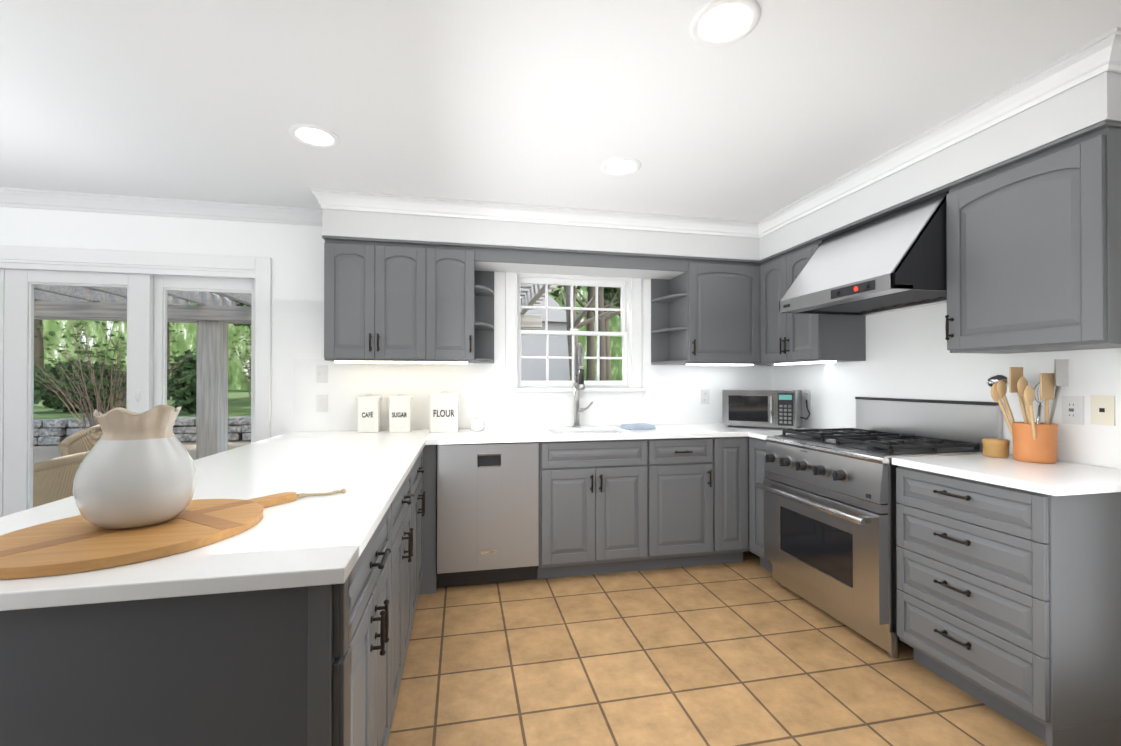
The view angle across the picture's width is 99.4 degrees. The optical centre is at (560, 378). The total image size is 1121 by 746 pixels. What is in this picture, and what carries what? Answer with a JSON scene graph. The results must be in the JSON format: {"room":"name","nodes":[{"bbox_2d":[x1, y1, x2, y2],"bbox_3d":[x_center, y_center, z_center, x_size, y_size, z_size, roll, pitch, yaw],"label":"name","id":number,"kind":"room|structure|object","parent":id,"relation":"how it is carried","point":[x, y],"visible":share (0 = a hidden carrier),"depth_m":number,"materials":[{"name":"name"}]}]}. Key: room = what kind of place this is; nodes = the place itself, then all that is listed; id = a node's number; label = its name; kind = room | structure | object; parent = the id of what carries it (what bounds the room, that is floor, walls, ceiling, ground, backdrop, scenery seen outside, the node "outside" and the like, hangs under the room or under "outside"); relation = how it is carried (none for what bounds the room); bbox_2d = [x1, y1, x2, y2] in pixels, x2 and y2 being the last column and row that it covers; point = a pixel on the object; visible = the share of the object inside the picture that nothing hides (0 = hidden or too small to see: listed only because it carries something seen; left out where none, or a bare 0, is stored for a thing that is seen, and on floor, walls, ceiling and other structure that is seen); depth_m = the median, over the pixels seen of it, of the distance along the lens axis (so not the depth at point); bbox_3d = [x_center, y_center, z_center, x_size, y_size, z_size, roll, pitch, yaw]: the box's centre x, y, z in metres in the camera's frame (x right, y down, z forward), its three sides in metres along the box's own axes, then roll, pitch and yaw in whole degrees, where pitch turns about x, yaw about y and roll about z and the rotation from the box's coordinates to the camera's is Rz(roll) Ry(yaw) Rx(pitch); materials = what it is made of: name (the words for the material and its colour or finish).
{"room":"kitchen","nodes":[
{"label":"kitchen","id":0,"kind":"room"},
{"bbox_2d":[0,207,716,436],"bbox_3d":[-1.812,0.104,3.289,7.570,2.490,0.160,0,0,-12],"label":"wall","id":1,"kind":"structure","parent":0,"point":[294,253],"depth_m":3.19,"materials":[{"name":"white paint"}]},
{"bbox_2d":[0,245,271,516],"bbox_3d":[-3.415,0.230,2.955,2.989,2.075,0.224,0,0,-12],"label":"door frame","id":2,"kind":"structure","parent":1,"relation":"attached to","point":[148,280],"depth_m":3.03,"materials":[{"name":"white paint"}]},
{"bbox_2d":[0,187,321,225],"bbox_3d":[-3.434,-1.094,2.850,3.892,0.100,0.058,0,0,-12],"label":"crown molding","id":3,"kind":"structure","parent":1,"relation":"attached to","point":[9,197],"depth_m":3.03,"materials":[{"name":"white paint"}]},
{"bbox_2d":[322,236,437,363],"bbox_3d":[-1.166,-0.494,3.163,0.667,0.766,0.349,0,0,-12],"label":"upper cabinet","id":4,"kind":"object","parent":1,"relation":"attached to","point":[403,301],"depth_m":2.99,"materials":[{"name":"grey wood"}]},
{"bbox_2d":[438,242,477,363],"bbox_3d":[-0.777,-0.494,3.243,0.366,0.766,0.349,0,0,-12],"label":"upper cabinet","id":5,"kind":"object","parent":1,"relation":"attached to","point":[457,277],"depth_m":3.09,"materials":[{"name":"grey wood"}]},
{"bbox_2d":[308,188,755,237],"bbox_3d":[-0.016,-1.092,3.186,3.056,0.100,0.058,0,0,-12],"label":"crown molding","id":6,"kind":"structure","parent":1,"relation":"attached to","point":[327,198],"depth_m":3.14,"materials":[{"name":"white paint"}]},
{"bbox_2d":[293,359,772,431],"bbox_3d":[-0.022,-0.075,3.573,3.630,0.870,0.008,0,0,-12],"label":"backsplash","id":7,"kind":"structure","parent":1,"relation":"attached to","point":[672,395],"depth_m":3.47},
{"bbox_2d":[316,395,327,411],"bbox_3d":[-1.621,0.169,3.231,0.072,0.118,0.013,0,0,-12],"label":"switch plate","id":8,"kind":"object","parent":7,"relation":"attached to","point":[321,403],"visible":1,"depth_m":3.23,"materials":[{"name":"white plastic"}]},
{"bbox_2d":[316,365,327,382],"bbox_3d":[-1.621,-0.032,3.229,0.072,0.118,0.020,0,0,-12],"label":"switch plate","id":9,"kind":"object","parent":7,"relation":"attached to","point":[321,373],"visible":1,"depth_m":3.23,"materials":[{"name":"white plastic"}]},
{"bbox_2d":[701,389,709,403],"bbox_3d":[1.160,0.147,3.806,0.072,0.118,0.010,0,0,-12],"label":"outlet","id":10,"kind":"object","parent":7,"relation":"attached to","point":[705,397],"visible":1,"depth_m":3.80,"materials":[{"name":"white plastic"}]},
{"bbox_2d":[502,272,645,399],"bbox_3d":[0.097,-0.348,3.674,1.097,1.008,0.240,0,0,-12],"label":"kitchen window","id":11,"kind":"structure","parent":1,"relation":"in","point":[516,388],"depth_m":3.65,"materials":[{"name":"white paint"}]},
{"bbox_2d":[666,256,761,365],"bbox_3d":[1.169,-0.492,3.644,0.569,0.766,0.349,0,0,-12],"label":"upper cabinet","id":12,"kind":"object","parent":1,"relation":"attached to","point":[713,307],"depth_m":3.48,"materials":[{"name":"grey wood"}]},
{"bbox_2d":[760,236,865,364],"bbox_3d":[1.711,-0.494,3.284,0.349,0.766,0.613,0,0,-12],"label":"upper cabinet","id":13,"kind":"object","parent":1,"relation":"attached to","point":[785,338],"depth_m":3.14,"materials":[{"name":"grey wood"}]},
{"bbox_2d":[779,191,948,315],"bbox_3d":[1.702,-0.632,2.563,0.640,0.463,0.777,0,0,-12],"label":"range hood","id":14,"kind":"object","parent":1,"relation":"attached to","point":[894,261],"visible":0.83,"depth_m":2.38,"materials":[{"name":"silver metal"}]},
{"bbox_2d":[756,27,1120,237],"bbox_3d":[1.655,-1.096,2.505,0.058,0.100,1.928,0,0,-12],"label":"crown molding","id":15,"kind":"structure","parent":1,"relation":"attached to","point":[1099,55],"depth_m":2.02,"materials":[{"name":"white paint"}]},
{"bbox_2d":[940,120,1120,353],"bbox_3d":[1.987,-0.501,1.940,0.349,0.766,0.550,0,0,-12],"label":"upper cabinet","id":16,"kind":"object","parent":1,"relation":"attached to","point":[1033,250],"depth_m":1.82,"materials":[{"name":"grey wood"}]},
{"bbox_2d":[0,0,1120,221],"bbox_3d":[-1.150,-1.209,0.083,7.570,0.100,6.720,0,0,-12],"label":"ceiling","id":17,"kind":"structure","parent":0,"point":[779,106],"depth_m":1.91,"materials":[{"name":"white paint"}]},
{"bbox_2d":[288,123,339,147],"bbox_3d":[-1.161,-1.141,2.245,0.216,0.011,0.216,0,0,-12],"label":"recessed light","id":18,"kind":"object","parent":17,"relation":"in","point":[312,135],"visible":1,"depth_m":2.23,"materials":[{"name":"white paint"}]},
{"bbox_2d":[322,209,757,279],"bbox_3d":[0.147,-0.959,3.433,3.358,0.363,0.360,0,0,-12],"label":"soffit","id":19,"kind":"structure","parent":17,"relation":"attached to","point":[341,223],"depth_m":3.22,"materials":[{"name":"white paint"}]},
{"bbox_2d":[601,157,640,175],"bbox_3d":[0.325,-1.140,2.562,0.216,0.011,0.216,0,0,-12],"label":"recessed light","id":20,"kind":"object","parent":17,"relation":"in","point":[619,166],"visible":1,"depth_m":2.55,"materials":[{"name":"white paint"}]},
{"bbox_2d":[689,0,760,46],"bbox_3d":[0.527,-1.145,1.531,0.216,0.011,0.216,0,0,-12],"label":"recessed light","id":21,"kind":"object","parent":17,"relation":"in","point":[715,23],"visible":1,"depth_m":1.53,"materials":[{"name":"white paint"}]},
{"bbox_2d":[758,71,1120,260],"bbox_3d":[1.849,-1.013,2.599,0.360,0.263,1.920,0,0,-12],"label":"soffit","id":22,"kind":"structure","parent":17,"relation":"attached to","point":[1090,102],"depth_m":2.05,"materials":[{"name":"white paint"}]},
{"bbox_2d":[388,551,1045,745],"bbox_3d":[0.750,1.293,0.461,3.370,0.080,6.400,0,0,-12],"label":"floor","id":23,"kind":"structure","parent":0,"point":[748,651],"depth_m":2.03,"materials":[{"name":"beige tile"}]},
{"bbox_2d":[0,489,399,745],"bbox_3d":[-0.781,0.818,1.181,0.603,0.880,0.720,0,0,-12],"label":"base cabinet","id":24,"kind":"object","parent":23,"relation":"on","point":[321,665],"depth_m":0.86,"materials":[{"name":"grey wood"}]},
{"bbox_2d":[400,462,415,683],"bbox_3d":[-0.903,0.821,1.780,0.599,0.880,0.759,0,0,-12],"label":"base cabinet","id":25,"kind":"object","parent":23,"relation":"on","point":[408,488],"depth_m":1.96,"materials":[{"name":"grey wood"}]},
{"bbox_2d":[0,435,427,610],"bbox_3d":[-1.040,0.365,1.715,0.928,0.030,1.920,0,0,-12],"label":"countertop","id":26,"kind":"structure","parent":25,"relation":"on","point":[305,541],"depth_m":1.11,"materials":[{"name":"white stone"}]},
{"bbox_2d":[0,488,345,578],"bbox_3d":[-0.885,0.336,1.115,0.592,0.022,0.564,0,0,-12],"label":"paddle board","id":27,"kind":"object","parent":26,"relation":"on","point":[74,544],"visible":0.98,"depth_m":0.97,"materials":[{"name":"brown wood"}]},
{"bbox_2d":[73,405,196,528],"bbox_3d":[-0.959,0.191,1.080,0.224,0.267,0.210,0,0,-12],"label":"vase","id":28,"kind":"object","parent":27,"relation":"on","point":[134,469],"visible":1,"depth_m":1.02,"materials":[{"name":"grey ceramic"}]},
{"bbox_2d":[416,450,425,605],"bbox_3d":[-1.026,0.824,2.376,0.599,0.880,0.717,0,0,-12],"label":"base cabinet","id":29,"kind":"object","parent":23,"relation":"on","point":[420,495],"depth_m":2.49,"materials":[{"name":"grey wood"}]},
{"bbox_2d":[437,442,538,586],"bbox_3d":[-0.489,0.824,3.140,0.606,0.864,0.618,0,0,-12],"label":"dishwasher","id":30,"kind":"object","parent":23,"relation":"on","point":[487,512],"visible":1,"depth_m":2.84,"materials":[{"name":"grey metal"}]},
{"bbox_2d":[608,437,727,571],"bbox_3d":[0.726,0.830,3.403,0.591,0.880,0.629,0,0,-12],"label":"base cabinet","id":31,"kind":"object","parent":23,"relation":"on","point":[611,506],"depth_m":3.08,"materials":[{"name":"grey wood"}]},
{"bbox_2d":[268,423,801,444],"bbox_3d":[0.029,0.374,3.248,3.640,0.030,0.638,0,0,-12],"label":"countertop","id":32,"kind":"structure","parent":31,"relation":"on","point":[668,431],"depth_m":3.08,"materials":[{"name":"white stone"}]},
{"bbox_2d":[356,394,381,432],"bbox_3d":[-1.286,0.232,3.197,0.143,0.251,0.108,0,0,-8],"label":"canister","id":33,"kind":"object","parent":32,"relation":"on","point":[368,413],"visible":1,"depth_m":3.15,"materials":[{"name":"white ceramic"}]},
{"bbox_2d":[389,394,412,431],"bbox_3d":[-1.077,0.232,3.205,0.143,0.251,0.108,0,0,-9],"label":"sugar canister","id":34,"kind":"object","parent":32,"relation":"on","point":[400,413],"visible":1,"depth_m":3.16,"materials":[{"name":"white ceramic"}]},
{"bbox_2d":[429,391,459,432],"bbox_3d":[-0.783,0.222,3.214,0.193,0.272,0.128,0,0,-8],"label":"flour canister","id":35,"kind":"object","parent":32,"relation":"on","point":[444,412],"visible":1,"depth_m":3.15,"materials":[{"name":"white ceramic"}]},
{"bbox_2d":[470,417,483,430],"bbox_3d":[-0.570,0.312,3.257,0.092,0.092,0.092,0,0,-12],"label":"sugar bowl","id":36,"kind":"object","parent":32,"relation":"on","point":[476,425],"visible":1,"depth_m":3.22,"materials":[{"name":"white ceramic"}]},
{"bbox_2d":[572,343,592,426],"bbox_3d":[0.175,0.048,3.472,0.154,0.621,0.201,0,0,-12],"label":"faucet","id":37,"kind":"object","parent":32,"relation":"on","point":[578,384],"visible":1,"depth_m":3.51,"materials":[{"name":"silver metal"}]},
{"bbox_2d":[554,431,619,433],"bbox_3d":[0.190,0.500,3.285,0.550,0.218,0.410,0,0,-12],"label":"undermount sink","id":38,"kind":"object","parent":32,"relation":"in","point":[586,432],"visible":0.02,"depth_m":3.48,"materials":[{"name":"white"}]},
{"bbox_2d":[620,423,655,429],"bbox_3d":[0.555,0.344,3.418,0.208,0.027,0.150,0,0,-24],"label":"dish towel","id":39,"kind":"object","parent":32,"relation":"on","point":[637,426],"visible":0.96,"depth_m":3.37,"materials":[{"name":"fabric"}]},
{"bbox_2d":[722,389,809,428],"bbox_3d":[1.526,0.222,3.522,0.555,0.274,0.379,0,0,33],"label":"microwave","id":40,"kind":"object","parent":32,"relation":"on","point":[763,408],"visible":1,"depth_m":3.40,"materials":[{"name":"silver metal"}]},
{"bbox_2d":[728,437,749,562],"bbox_3d":[1.042,0.830,3.468,0.314,0.880,0.629,0,0,-12],"label":"base cabinet","id":41,"kind":"object","parent":23,"relation":"on","point":[738,447],"depth_m":3.18,"materials":[{"name":"grey wood"}]},
{"bbox_2d":[749,437,771,571],"bbox_3d":[1.596,0.828,3.138,0.629,0.880,0.280,0,0,-12],"label":"base cabinet","id":42,"kind":"object","parent":23,"relation":"on","point":[757,447],"depth_m":3.12,"materials":[{"name":"grey wood"}]},
{"bbox_2d":[744,427,816,439],"bbox_3d":[1.588,0.373,3.116,0.640,0.030,0.237,0,0,-12],"label":"countertop","id":43,"kind":"structure","parent":42,"relation":"on","point":[755,432],"depth_m":3.22,"materials":[{"name":"white stone"}]},
{"bbox_2d":[756,397,1002,657],"bbox_3d":[1.634,0.689,2.575,0.765,1.149,0.829,0,0,-12],"label":"range","id":44,"kind":"object","parent":23,"relation":"on","point":[830,502],"visible":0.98,"depth_m":2.40,"materials":[{"name":"silver metal"}]},
{"bbox_2d":[896,466,1120,745],"bbox_3d":[1.851,0.822,1.901,0.629,0.880,0.561,0,0,-12],"label":"base cabinet","id":45,"kind":"object","parent":23,"relation":"on","point":[1009,603],"depth_m":1.65,"materials":[{"name":"grey wood"}]},
{"bbox_2d":[892,454,1120,495],"bbox_3d":[1.843,0.366,1.886,0.635,0.030,0.599,0,0,-12],"label":"countertop","id":46,"kind":"structure","parent":45,"relation":"on","point":[1060,478],"depth_m":1.79,"materials":[{"name":"white stone"}]},
{"bbox_2d":[982,438,1009,457],"bbox_3d":[1.966,0.312,2.147,0.092,0.078,0.092,0,0,-12],"label":"canister","id":47,"kind":"object","parent":46,"relation":"on","point":[996,447],"visible":1,"depth_m":2.12,"materials":[{"name":"beige wood"}]},
{"bbox_2d":[986,359,1068,463],"bbox_3d":[1.979,0.136,2.061,0.213,0.430,0.237,0,0,-12],"label":"utensil crock","id":48,"kind":"object","parent":46,"relation":"on","point":[1033,441],"visible":1,"depth_m":1.98,"materials":[{"name":"ceramic"}]},
{"bbox_2d":[773,303,1120,468],"bbox_3d":[1.988,-0.079,2.791,0.008,0.870,2.310,0,0,-12],"label":"backsplash","id":49,"kind":"structure","parent":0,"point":[909,355],"depth_m":2.56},
{"bbox_2d":[804,389,811,405],"bbox_3d":[1.829,0.140,3.518,0.010,0.118,0.072,0,0,-12],"label":"outlet","id":50,"kind":"object","parent":49,"relation":"attached to","point":[807,395],"visible":0.9,"depth_m":3.51,"materials":[{"name":"white plastic"}]},
{"bbox_2d":[1062,396,1083,424],"bbox_3d":[2.143,0.132,1.990,0.012,0.118,0.072,0,0,-12],"label":"outlet","id":51,"kind":"object","parent":49,"relation":"attached to","point":[1072,409],"visible":1,"depth_m":1.99,"materials":[{"name":"white plastic"}]},
{"bbox_2d":[1090,395,1114,425],"bbox_3d":[2.164,0.126,1.897,0.008,0.118,0.072,0,0,-12],"label":"phone jack","id":52,"kind":"object","parent":49,"relation":"attached to","point":[1102,409],"visible":1,"depth_m":1.89,"materials":[{"name":"beige plastic"}]},
{"label":"outside","id":53,"kind":"structure","parent":0,"visible":0},
{"bbox_2d":[43,285,621,390],"bbox_3d":[-9.439,-6.206,35.254,97.728,14.700,34.215,0,0,-12],"label":"trees","id":54,"kind":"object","parent":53,"point":[236,381],"depth_m":42.67,"materials":[{"name":"green plant"}]},
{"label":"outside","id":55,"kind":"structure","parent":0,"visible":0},
{"bbox_2d":[33,390,250,462],"bbox_3d":[-7.921,1.398,37.759,90.000,0.780,69.839,0,0,-12],"label":"ground","id":56,"kind":"structure","parent":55,"point":[40,453],"depth_m":11.41,"materials":[{"name":"green plant"}]},
{"bbox_2d":[34,319,43,396],"bbox_3d":[-23.803,-7.650,20.632,14.595,17.137,12.331,0,0,-12],"label":"tree","id":57,"kind":"object","parent":56,"relation":"on","point":[38,349],"depth_m":21.12,"materials":[{"name":"green plant"}]},
{"bbox_2d":[34,360,126,412],"bbox_3d":[-12.376,0.229,12.266,2.341,1.420,1.806,0,0,-12],"label":"boxwood shrub","id":58,"kind":"object","parent":56,"relation":"on","point":[50,399],"depth_m":11.86,"materials":[{"name":"green plant"}]},
{"bbox_2d":[34,319,196,429],"bbox_3d":[-7.945,-0.152,8.335,3.039,2.969,3.605,0,0,-12],"label":"shrub","id":59,"kind":"object","parent":56,"relation":"on","point":[121,389],"depth_m":8.23,"materials":[{"name":"green plant"}]},
{"bbox_2d":[33,416,250,444],"bbox_3d":[-6.290,1.087,10.559,24.230,0.504,0.480,0,0,-12],"label":"stone wall","id":60,"kind":"structure","parent":56,"relation":"on","point":[62,431],"depth_m":9.89,"materials":[{"name":"grey stone"}]},
{"bbox_2d":[167,323,169,399],"bbox_3d":[-17.418,-6.750,21.038,10.841,15.335,13.405,0,0,-12],"label":"tree","id":61,"kind":"object","parent":56,"relation":"on","point":[168,397],"depth_m":20.47,"materials":[{"name":"green plant"}]},
{"bbox_2d":[167,350,196,413],"bbox_3d":[-8.942,0.086,11.530,1.055,1.591,1.033,0,0,-12],"label":"evergreen shrub","id":62,"kind":"object","parent":56,"relation":"on","point":[180,398],"depth_m":11.27,"materials":[{"name":"green plant"}]},
{"bbox_2d":[228,325,250,398],"bbox_3d":[-7.697,-0.359,12.480,2.164,2.470,2.550,0,0,-12],"label":"bare shrub","id":63,"kind":"object","parent":56,"relation":"on","point":[247,363],"depth_m":12.14,"materials":[{"name":"green plant"}]},
{"bbox_2d":[232,300,250,328],"bbox_3d":[-11.113,-4.539,15.583,8.483,10.858,7.711,0,0,-12],"label":"tree","id":64,"kind":"object","parent":56,"relation":"on","point":[239,304],"depth_m":18.15,"materials":[{"name":"green plant"}]},
{"bbox_2d":[521,295,568,380],"bbox_3d":[-1.021,-0.847,14.198,2.400,3.448,3.200,0,0,-12],"label":"shed","id":65,"kind":"object","parent":56,"relation":"on","point":[558,368],"depth_m":12.86,"materials":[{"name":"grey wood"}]},
{"bbox_2d":[554,286,587,299],"bbox_3d":[-1.092,-7.773,34.329,12.641,17.529,13.308,0,0,-12],"label":"tree","id":66,"kind":"object","parent":56,"relation":"on","point":[578,287],"depth_m":32.19,"materials":[{"name":"green plant"}]},
{"bbox_2d":[550,285,610,380],"bbox_3d":[2.869,-6.918,29.732,14.456,15.768,10.295,0,0,-12],"label":"tree","id":67,"kind":"object","parent":56,"relation":"on","point":[608,354],"depth_m":29.55,"materials":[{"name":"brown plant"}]},
{"bbox_2d":[561,285,620,380],"bbox_3d":[0.251,-2.430,8.171,2.654,7.513,2.812,0,0,-12],"label":"trees","id":68,"kind":"object","parent":56,"relation":"on","point":[576,321],"depth_m":7.99,"materials":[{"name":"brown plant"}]},
{"bbox_2d":[562,285,620,380],"bbox_3d":[1.140,-7.167,21.231,10.801,16.176,9.360,0,0,-12],"label":"tree","id":69,"kind":"object","parent":56,"relation":"on","point":[616,303],"depth_m":22.16,"materials":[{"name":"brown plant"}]},
{"bbox_2d":[575,287,620,380],"bbox_3d":[1.849,-5.006,18.361,10.211,11.822,8.675,0,0,-12],"label":"tree","id":70,"kind":"object","parent":56,"relation":"on","point":[613,291],"depth_m":17.62,"materials":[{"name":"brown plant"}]},
{"bbox_3d":[-4.876,1.318,4.897,7.700,0.020,4.239,0,0,-12],"label":"patio","id":71,"kind":"object","parent":56,"relation":"on","visible":0},
{"bbox_2d":[33,451,88,507],"bbox_3d":[-3.809,0.905,3.912,0.850,0.790,0.918,0,0,-12],"label":"wicker chair","id":72,"kind":"object","parent":71,"relation":"on","point":[42,494],"depth_m":3.49,"materials":[{"name":"beige wicker"}]},
{"bbox_2d":[58,423,174,456],"bbox_3d":[-4.640,0.857,5.014,0.915,0.899,0.852,0,0,-12],"label":"wicker chair","id":73,"kind":"object","parent":71,"relation":"on","point":[80,444],"depth_m":4.97,"materials":[{"name":"beige wicker"}]},
{"bbox_2d":[34,284,555,459],"bbox_3d":[-4.071,0.091,4.713,8.200,2.428,3.538,0,0,-12],"label":"pergola","id":74,"kind":"object","parent":71,"relation":"on","point":[216,413],"depth_m":5.70,"materials":[{"name":"grey wood"}]}
]}

